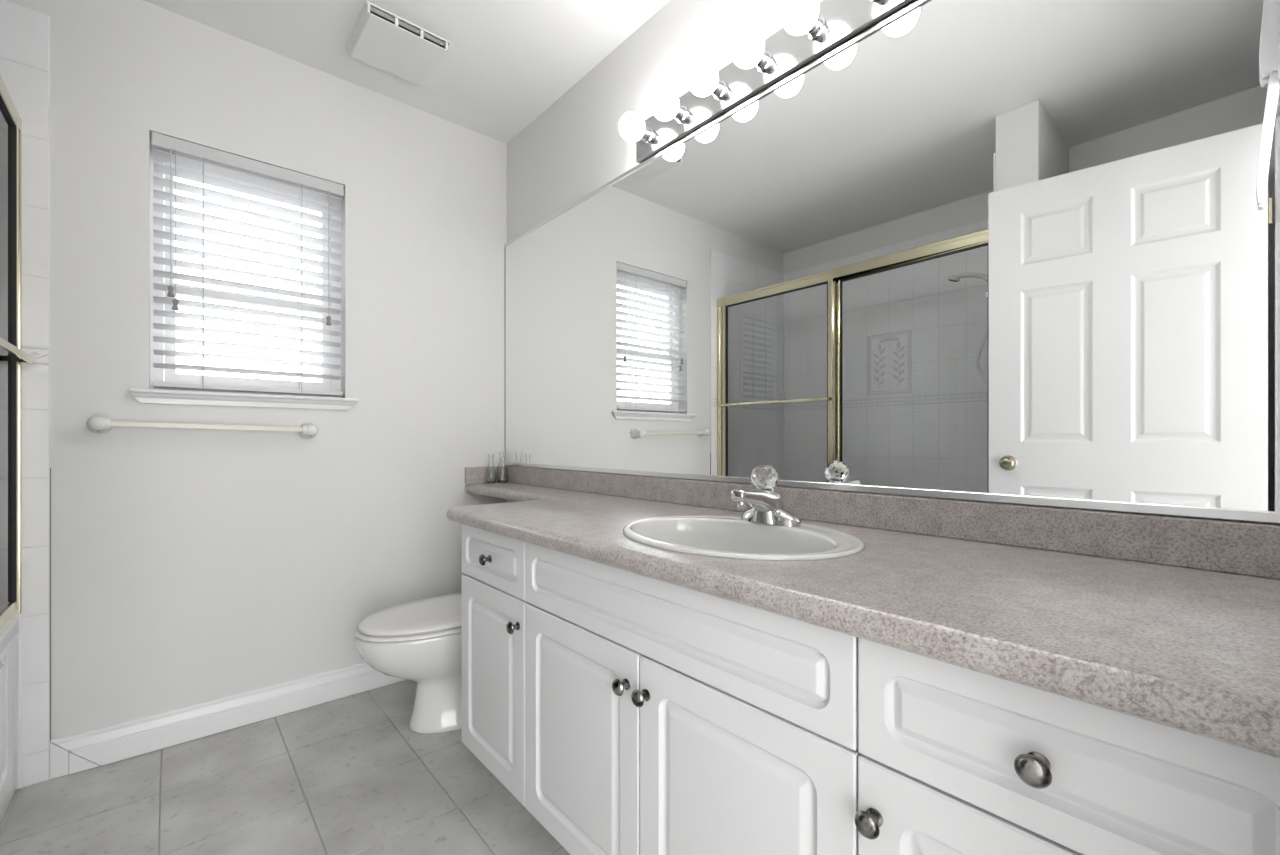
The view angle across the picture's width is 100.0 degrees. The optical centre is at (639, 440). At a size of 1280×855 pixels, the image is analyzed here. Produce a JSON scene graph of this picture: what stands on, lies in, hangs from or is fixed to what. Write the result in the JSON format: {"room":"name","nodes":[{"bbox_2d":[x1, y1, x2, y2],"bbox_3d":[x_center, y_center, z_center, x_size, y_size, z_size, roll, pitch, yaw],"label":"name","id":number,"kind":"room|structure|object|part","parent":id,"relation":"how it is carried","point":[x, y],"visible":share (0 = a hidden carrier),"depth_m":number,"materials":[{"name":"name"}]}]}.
{"room":"bathroom","nodes":[
{"label":"bathroom","id":0,"kind":"room"},
{"bbox_2d":[7,0,506,739],"bbox_3d":[-1.611,-0.206,1.834,2.450,2.440,0.140,0,0,-41],"label":"wall","id":1,"kind":"structure","parent":0,"point":[189,567],"depth_m":1.92,"materials":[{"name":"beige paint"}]},
{"bbox_2d":[0,0,50,788],"bbox_3d":[-2.076,-0.126,1.327,0.839,2.280,0.010,0,0,-41],"label":"tiled wall","id":2,"kind":"structure","parent":1,"relation":"attached to","point":[24,31],"depth_m":1.58,"materials":[{"name":"white tile"}]},
{"bbox_2d":[86,414,317,437],"bbox_3d":[-1.446,-0.044,1.827,0.619,0.073,0.087,0,0,-41],"label":"towel bar","id":3,"kind":"object","parent":1,"relation":"attached to","point":[99,423],"visible":1,"depth_m":1.76,"materials":[{"name":"beige plastic"}]},
{"bbox_2d":[50,662,405,779],"bbox_3d":[-1.200,0.955,2.090,1.487,0.114,0.015,0,0,-41],"label":"baseboard","id":4,"kind":"structure","parent":1,"relation":"attached to","point":[75,753],"depth_m":1.83,"materials":[{"name":"white paint"}]},
{"bbox_2d":[129,388,358,409],"bbox_3d":[-1.398,-0.142,1.949,0.658,0.044,0.117,0,0,-41],"label":"window sill","id":5,"kind":"structure","parent":1,"relation":"attached to","point":[158,396],"depth_m":1.88,"materials":[{"name":"white paint"}]},
{"bbox_2d":[150,140,340,397],"bbox_3d":[-1.453,-0.588,2.018,0.574,0.848,0.060,0,0,-41],"label":"window","id":6,"kind":"structure","parent":1,"relation":"in","point":[156,374],"depth_m":1.93,"materials":[{"name":"white paint"}]},
{"bbox_3d":[-1.461,-0.736,2.027,0.503,0.460,0.025,0,0,-41],"label":"sash","id":7,"kind":"part","parent":6,"relation":"part of","materials":[{"name":"white paint"}]},
{"bbox_3d":[-1.444,-0.368,2.007,0.503,0.346,0.026,0,0,-41],"label":"sash","id":8,"kind":"part","parent":6,"relation":"part of","materials":[{"name":"white paint"}]},
{"bbox_2d":[152,132,343,395],"bbox_3d":[-1.398,-0.592,1.955,0.562,0.836,0.069,0,0,-41],"label":"window blind","id":9,"kind":"object","parent":6,"relation":"attached to","point":[165,148],"visible":1,"depth_m":1.93,"materials":[{"name":"white plastic"}]},
{"bbox_3d":[-1.558,-0.740,1.783,0.002,0.461,0.002,0,0,-41],"label":"pull cord","id":10,"kind":"part","parent":9,"relation":"part of","materials":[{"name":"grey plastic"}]},
{"bbox_3d":[-1.549,-0.719,1.790,0.002,0.503,0.002,0,0,-41],"label":"pull cord","id":11,"kind":"part","parent":9,"relation":"part of","materials":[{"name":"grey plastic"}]},
{"bbox_3d":[-1.515,-0.572,1.861,0.002,0.796,0.055,0,0,-41],"label":"ladder cord","id":12,"kind":"part","parent":9,"relation":"part of","materials":[{"name":"white fabric"}]},
{"bbox_3d":[-1.402,-0.185,1.960,0.556,0.017,0.050,0,0,-41],"label":"rail","id":13,"kind":"part","parent":9,"relation":"part of","materials":[{"name":"white plastic"}]},
{"bbox_3d":[-1.298,-0.572,2.051,0.002,0.796,0.055,0,0,-41],"label":"ladder cord","id":14,"kind":"part","parent":9,"relation":"part of","materials":[{"name":"white fabric"}]},
{"bbox_3d":[-1.210,-0.725,2.087,0.002,0.491,0.002,0,0,-41],"label":"pull cord","id":15,"kind":"part","parent":9,"relation":"part of","materials":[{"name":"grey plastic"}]},
{"bbox_2d":[0,680,569,854],"bbox_3d":[-0.213,1.064,0.273,2.600,0.100,4.350,0,0,-41],"label":"floor","id":16,"kind":"structure","parent":0,"point":[349,775],"depth_m":1.52,"materials":[{"name":"grey tile"}]},
{"bbox_2d":[0,612,21,823],"bbox_3d":[-1.567,0.758,0.709,0.775,0.512,1.612,0,0,-41],"label":"bathtub","id":17,"kind":"object","parent":16,"relation":"on","point":[8,687],"visible":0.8,"depth_m":1.51,"materials":[{"name":"white plastic"}]},
{"bbox_2d":[0,75,35,636],"bbox_3d":[-1.284,-0.224,0.950,0.092,1.450,1.603,0,0,-41],"label":"shower door","id":18,"kind":"structure","parent":17,"relation":"on","point":[12,356],"depth_m":1.49,"materials":[{"name":"gold metal"}]},
{"bbox_3d":[-1.518,-0.215,1.226,0.004,1.333,0.727,0,0,-41],"label":"pane","id":19,"kind":"part","parent":18,"relation":"part of","materials":[{"name":"clear glass"}]},
{"bbox_3d":[-1.518,-0.217,1.226,0.018,1.389,0.787,0,0,-41],"label":"sliding panel","id":20,"kind":"part","parent":18,"relation":"part of","materials":[{"name":"glass"}]},
{"bbox_2d":[355,593,461,733],"bbox_3d":[-0.652,0.652,2.005,0.745,0.724,0.472,0,0,-41],"label":"toilet","id":21,"kind":"object","parent":16,"relation":"on","point":[420,641],"visible":0.33,"depth_m":1.81,"materials":[{"name":"white ceramic"}]},
{"bbox_3d":[-0.743,0.643,1.925,0.499,0.018,0.370,0,0,-41],"label":"seat","id":22,"kind":"part","parent":21,"relation":"part of","materials":[{"name":"white plastic"}]},
{"bbox_3d":[-0.739,0.621,1.929,0.496,0.027,0.362,0,0,-41],"label":"lid","id":23,"kind":"part","parent":21,"relation":"part of","materials":[{"name":"white plastic"}]},
{"bbox_2d":[462,524,527,806],"bbox_3d":[-0.212,0.627,1.644,0.590,0.772,0.384,0,0,-41],"label":"vanity cabinet","id":24,"kind":"object","parent":16,"relation":"on","point":[493,564],"visible":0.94,"depth_m":1.45,"materials":[{"name":"white wood"}]},
{"bbox_3d":[-0.422,0.325,1.458,0.030,0.031,0.031,0,0,-41],"label":"knob","id":25,"kind":"part","parent":24,"relation":"part of","materials":[{"name":"grey metal"}]},
{"bbox_3d":[-0.405,0.323,1.476,0.018,0.151,0.382,0,0,-41],"label":"drawer","id":26,"kind":"part","parent":24,"relation":"part of","materials":[{"name":"white wood"}]},
{"bbox_3d":[-0.318,0.467,1.339,0.030,0.031,0.031,0,0,-41],"label":"knob","id":27,"kind":"part","parent":24,"relation":"part of","materials":[{"name":"grey metal"}]},
{"bbox_2d":[525,542,860,854],"bbox_3d":[0.195,0.627,1.179,0.590,0.772,0.851,0,0,-41],"label":"vanity cabinet","id":28,"kind":"object","parent":16,"relation":"on","point":[662,718],"visible":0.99,"depth_m":0.93,"materials":[{"name":"white wood"}]},
{"bbox_3d":[-0.137,0.655,1.169,0.018,0.505,0.426,0,0,-41],"label":"door","id":29,"kind":"part","parent":28,"relation":"part of","materials":[{"name":"white wood"}]},
{"bbox_3d":[-0.037,0.467,1.018,0.030,0.031,0.031,0,0,-41],"label":"knob","id":30,"kind":"part","parent":28,"relation":"part of","materials":[{"name":"grey metal"}]},
{"bbox_3d":[0.001,0.467,0.975,0.030,0.031,0.031,0,0,-41],"label":"knob","id":31,"kind":"part","parent":28,"relation":"part of","materials":[{"name":"grey metal"}]},
{"bbox_3d":[0.143,0.655,0.849,0.018,0.505,0.419,0,0,-41],"label":"door","id":32,"kind":"part","parent":28,"relation":"part of","materials":[{"name":"white wood"}]},
{"bbox_2d":[446,466,1279,757],"bbox_3d":[-0.070,0.182,1.473,0.603,0.118,2.428,0,0,-41],"label":"countertop","id":33,"kind":"structure","parent":28,"relation":"on","point":[1174,622],"depth_m":0.77,"materials":[{"name":"stone"}]},
{"bbox_2d":[486,454,495,483],"bbox_3d":[-0.688,0.133,2.478,0.046,0.135,0.046,0,0,-41],"label":"glass vase","id":34,"kind":"object","parent":33,"relation":"on","point":[491,472],"visible":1,"depth_m":2.46,"materials":[{"name":"clear glass"}]},
{"bbox_2d":[496,452,507,482],"bbox_3d":[-0.643,0.128,2.509,0.054,0.145,0.054,0,0,-41],"label":"glass vase","id":35,"kind":"object","parent":33,"relation":"on","point":[502,469],"visible":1,"depth_m":2.49,"materials":[{"name":"clear glass"}]},
{"bbox_2d":[623,516,864,560],"bbox_3d":[0.199,0.270,1.136,0.431,0.154,0.529,0,0,-41],"label":"sink","id":36,"kind":"object","parent":33,"relation":"in","point":[716,536],"visible":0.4,"depth_m":1.24,"materials":[{"name":"white ceramic"}]},
{"bbox_2d":[730,464,800,526],"bbox_3d":[0.274,0.125,1.239,0.166,0.138,0.158,0,0,-41],"label":"faucet","id":37,"kind":"object","parent":33,"relation":"on","point":[767,505],"visible":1,"depth_m":1.23,"materials":[{"name":"silver metal"}]},
{"bbox_3d":[0.271,0.151,1.236,0.156,0.083,0.056,0,0,-41],"label":"spout","id":38,"kind":"part","parent":37,"relation":"part of","materials":[{"name":"silver metal"}]},
{"bbox_3d":[0.291,0.088,1.253,0.064,0.063,0.065,0,0,-41],"label":"knob","id":39,"kind":"part","parent":37,"relation":"part of","materials":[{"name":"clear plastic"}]},
{"bbox_2d":[854,638,1279,854],"bbox_3d":[0.603,0.627,0.711,0.590,0.772,0.389,0,0,-41],"label":"vanity cabinet","id":40,"kind":"object","parent":16,"relation":"on","point":[953,759],"visible":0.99,"depth_m":0.55,"materials":[{"name":"white wood"}]},
{"bbox_3d":[0.280,0.467,0.656,0.030,0.031,0.031,0,0,-41],"label":"knob","id":41,"kind":"part","parent":40,"relation":"part of","materials":[{"name":"grey metal"}]},
{"bbox_3d":[0.410,0.655,0.543,0.018,0.505,0.387,0,0,-41],"label":"door","id":42,"kind":"part","parent":40,"relation":"part of","materials":[{"name":"white wood"}]},
{"bbox_3d":[0.389,0.325,0.530,0.030,0.031,0.031,0,0,-41],"label":"knob","id":43,"kind":"part","parent":40,"relation":"part of","materials":[{"name":"grey metal"}]},
{"bbox_2d":[144,0,669,143],"bbox_3d":[-0.191,-1.476,0.285,2.550,0.100,4.340,0,0,-41],"label":"ceiling","id":44,"kind":"structure","parent":0,"point":[505,62],"depth_m":1.91,"materials":[{"name":"paint"}]},
{"bbox_2d":[345,1,449,85],"bbox_3d":[-0.876,-1.408,1.936,0.274,0.036,0.280,0,0,-41],"label":"ceiling vent","id":45,"kind":"object","parent":44,"relation":"in","point":[378,39],"visible":1,"depth_m":1.90,"materials":[{"name":"white plastic"}]},
{"bbox_2d":[370,6,444,46],"bbox_3d":[-0.790,-1.413,1.836,0.246,0.014,0.003,0,0,-41],"label":"grille","id":46,"kind":"object","parent":45,"relation":"attached to","point":[376,15],"depth_m":1.83,"materials":[{"name":"grey"}]},
{"bbox_2d":[507,0,1279,524],"bbox_3d":[0.182,-0.206,1.720,0.100,2.440,2.670,0,0,-41],"label":"wall","id":47,"kind":"structure","parent":0,"point":[576,146],"depth_m":1.97,"materials":[{"name":"beige paint"}]},
{"bbox_2d":[619,0,916,162],"bbox_3d":[0.357,-1.008,1.335,0.143,0.122,1.230,0,0,-41],"label":"vanity light","id":48,"kind":"object","parent":47,"relation":"attached to","point":[812,29],"visible":1,"depth_m":1.41,"materials":[{"name":"white glass"}]},
{"bbox_2d":[619,112,653,142],"bbox_3d":[-0.014,-1.008,1.739,0.116,0.085,0.085,0,0,-41],"label":"bulb","id":49,"kind":"object","parent":48,"relation":"attached to","point":[632,127],"depth_m":1.71,"materials":[{"name":"glass"}]},
{"bbox_2d":[651,88,687,122],"bbox_3d":[0.087,-1.008,1.623,0.116,0.085,0.085,0,0,-41],"label":"bulb","id":50,"kind":"object","parent":48,"relation":"attached to","point":[666,105],"depth_m":1.60,"materials":[{"name":"glass"}]},
{"bbox_2d":[688,60,726,98],"bbox_3d":[0.188,-1.008,1.508,0.116,0.085,0.085,0,0,-41],"label":"bulb","id":51,"kind":"object","parent":48,"relation":"attached to","point":[704,80],"depth_m":1.48,"materials":[{"name":"glass"}]},
{"bbox_2d":[731,28,771,71],"bbox_3d":[0.289,-1.008,1.393,0.116,0.085,0.085,0,0,-41],"label":"bulb","id":52,"kind":"object","parent":48,"relation":"attached to","point":[749,51],"depth_m":1.37,"materials":[{"name":"glass"}]},
{"bbox_2d":[781,0,825,39],"bbox_3d":[0.390,-1.008,1.277,0.116,0.085,0.085,0,0,-41],"label":"bulb","id":53,"kind":"object","parent":48,"relation":"attached to","point":[805,19],"depth_m":1.26,"materials":[{"name":"glass"}]},
{"bbox_2d":[504,0,1279,523],"bbox_3d":[0.151,-0.412,1.668,0.015,1.065,2.428,0,0,-41],"label":"wall mirror","id":54,"kind":"object","parent":47,"relation":"attached to","point":[1026,252],"visible":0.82,"depth_m":1.10,"materials":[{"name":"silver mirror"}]},
{"bbox_2d":[507,466,1279,579],"bbox_3d":[0.149,0.162,1.665,0.020,0.078,2.428,0,0,-41],"label":"backsplash","id":55,"kind":"structure","parent":47,"relation":"attached to","point":[1233,547],"depth_m":1.02,"materials":[{"name":"stone"}]}
]}

